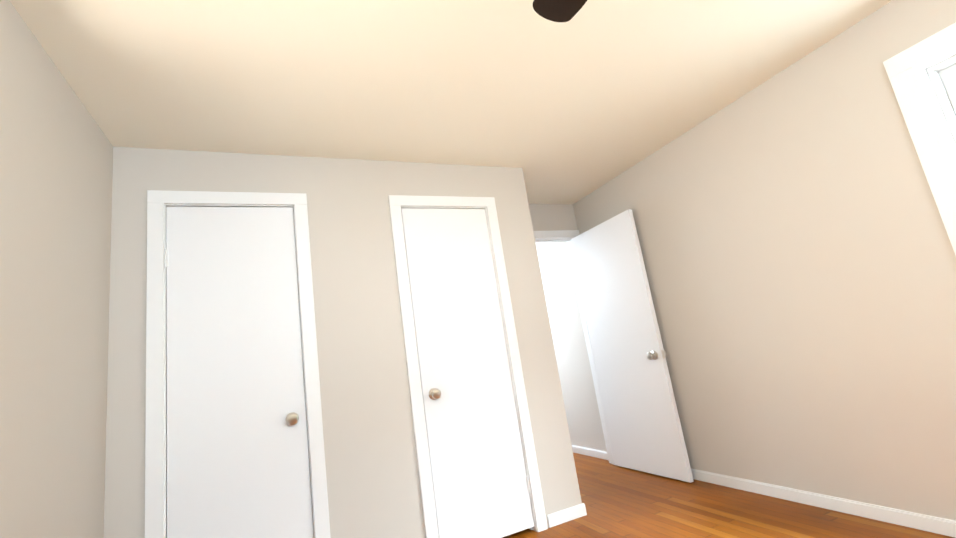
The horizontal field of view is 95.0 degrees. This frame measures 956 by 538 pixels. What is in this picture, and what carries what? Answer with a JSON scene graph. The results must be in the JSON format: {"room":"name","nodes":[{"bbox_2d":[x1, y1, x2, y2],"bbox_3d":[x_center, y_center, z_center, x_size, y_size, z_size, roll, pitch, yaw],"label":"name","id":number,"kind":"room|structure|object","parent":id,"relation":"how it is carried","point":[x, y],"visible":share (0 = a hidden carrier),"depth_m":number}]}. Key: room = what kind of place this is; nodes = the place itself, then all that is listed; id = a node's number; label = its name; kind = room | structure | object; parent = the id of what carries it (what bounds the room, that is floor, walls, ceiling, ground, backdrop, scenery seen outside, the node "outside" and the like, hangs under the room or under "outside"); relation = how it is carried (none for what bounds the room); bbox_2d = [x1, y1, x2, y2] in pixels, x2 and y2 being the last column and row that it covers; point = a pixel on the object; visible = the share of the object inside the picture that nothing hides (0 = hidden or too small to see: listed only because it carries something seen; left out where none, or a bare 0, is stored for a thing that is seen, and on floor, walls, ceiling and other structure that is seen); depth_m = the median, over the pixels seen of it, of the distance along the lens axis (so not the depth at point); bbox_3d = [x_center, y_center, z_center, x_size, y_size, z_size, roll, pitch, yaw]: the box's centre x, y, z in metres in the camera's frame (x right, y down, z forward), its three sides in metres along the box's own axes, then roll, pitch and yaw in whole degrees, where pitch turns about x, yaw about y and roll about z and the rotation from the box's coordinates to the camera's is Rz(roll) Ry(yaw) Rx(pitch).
{"room":"empty bedroom","nodes":[
{"label":"empty bedroom","id":0,"kind":"room"},
{"bbox_2d":[0,0,112,537],"bbox_3d":[-0.992,0.045,0.201,0.150,2.400,5.660,-3,-13,-24],"label":"wall","id":1,"kind":"structure","parent":0,"point":[56,161],"depth_m":1.56},
{"bbox_2d":[104,147,581,537],"bbox_3d":[-0.742,0.553,2.841,2.440,2.400,0.700,-3,-13,-24],"label":"wall","id":2,"kind":"structure","parent":0,"point":[373,481],"depth_m":2.49},
{"bbox_2d":[145,190,330,537],"bbox_3d":[-1.230,0.633,2.263,0.768,2.155,0.128,-3,-13,-24],"label":"trim","id":3,"kind":"structure","parent":2,"relation":"attached to","point":[159,202],"depth_m":2.24},
{"bbox_2d":[164,207,313,537],"bbox_3d":[-1.210,0.644,2.203,0.626,2.044,0.099,-3,-13,-24],"label":"closet door","id":4,"kind":"structure","parent":2,"relation":"in","point":[237,456],"depth_m":2.23},
{"bbox_2d":[401,208,533,537],"bbox_3d":[-0.063,0.581,2.726,0.610,2.044,0.099,-3,-13,-24],"label":"closet door","id":5,"kind":"structure","parent":2,"relation":"in","point":[481,484],"depth_m":2.71},
{"bbox_2d":[388,195,547,537],"bbox_3d":[-0.096,0.571,2.779,0.752,2.155,0.128,-3,-13,-24],"label":"trim","id":6,"kind":"structure","parent":2,"relation":"attached to","point":[397,203],"depth_m":2.73},
{"bbox_2d":[563,503,586,517],"bbox_3d":[0.541,1.619,3.109,0.020,0.071,0.714,-3,-13,-24],"label":"baseboard","id":7,"kind":"structure","parent":2,"relation":"attached to","point":[579,510],"depth_m":2.77},
{"bbox_2d":[9,0,891,203],"bbox_3d":[-0.156,-0.945,2.353,3.850,0.140,8.350,-3,-13,-24],"label":"ceiling","id":8,"kind":"structure","parent":0,"point":[590,96],"depth_m":2.08},
{"bbox_2d":[533,0,586,21],"bbox_3d":[0.461,-1.011,0.923,1.240,0.484,1.194,-3,-13,-24],"label":"ceiling fan","id":9,"kind":"object","parent":8,"relation":"hanging from","point":[560,10],"visible":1,"depth_m":1.40},
{"bbox_2d":[529,204,577,230],"bbox_3d":[-0.464,0.627,3.400,3.400,2.400,0.110,-3,-13,-24],"label":"wall","id":10,"kind":"structure","parent":0,"point":[548,217],"depth_m":4.16},
{"bbox_2d":[534,230,613,464],"bbox_3d":[0.670,0.697,3.881,0.944,2.130,0.146,-3,-13,-24],"label":"trim","id":11,"kind":"structure","parent":10,"relation":"attached to","point":[556,236],"depth_m":4.08},
{"bbox_2d":[570,209,693,482],"bbox_3d":[1.196,0.607,3.629,0.163,2.030,0.810,-3,-13,-24],"label":"entry door","id":12,"kind":"structure","parent":10,"relation":"in","point":[644,428],"depth_m":3.54},
{"bbox_2d":[502,453,954,537],"bbox_3d":[0.209,1.507,1.847,3.850,0.120,8.350,-3,-13,-24],"label":"floor","id":13,"kind":"structure","parent":0,"point":[620,501],"depth_m":2.58},
{"bbox_2d":[535,0,955,520],"bbox_3d":[1.679,0.212,2.931,0.150,2.400,8.200,-3,-13,-24],"label":"wall","id":14,"kind":"structure","parent":0,"point":[798,255],"depth_m":2.42},
{"bbox_2d":[572,445,607,459],"bbox_3d":[0.724,1.992,5.044,0.014,0.071,2.540,-3,-13,-24],"label":"baseboard","id":15,"kind":"structure","parent":14,"relation":"attached to","point":[576,449],"depth_m":4.21},
{"bbox_2d":[691,468,955,537],"bbox_3d":[2.320,1.006,1.421,0.014,0.071,5.400,-3,-13,-24],"label":"baseboard","id":16,"kind":"structure","parent":14,"relation":"attached to","point":[934,524],"depth_m":2.32},
{"bbox_2d":[883,22,955,254],"bbox_3d":[2.292,-0.324,1.461,0.190,1.615,1.094,-3,-13,-24],"label":"window unit","id":17,"kind":"structure","parent":14,"relation":"in","point":[922,76],"depth_m":1.94}
]}

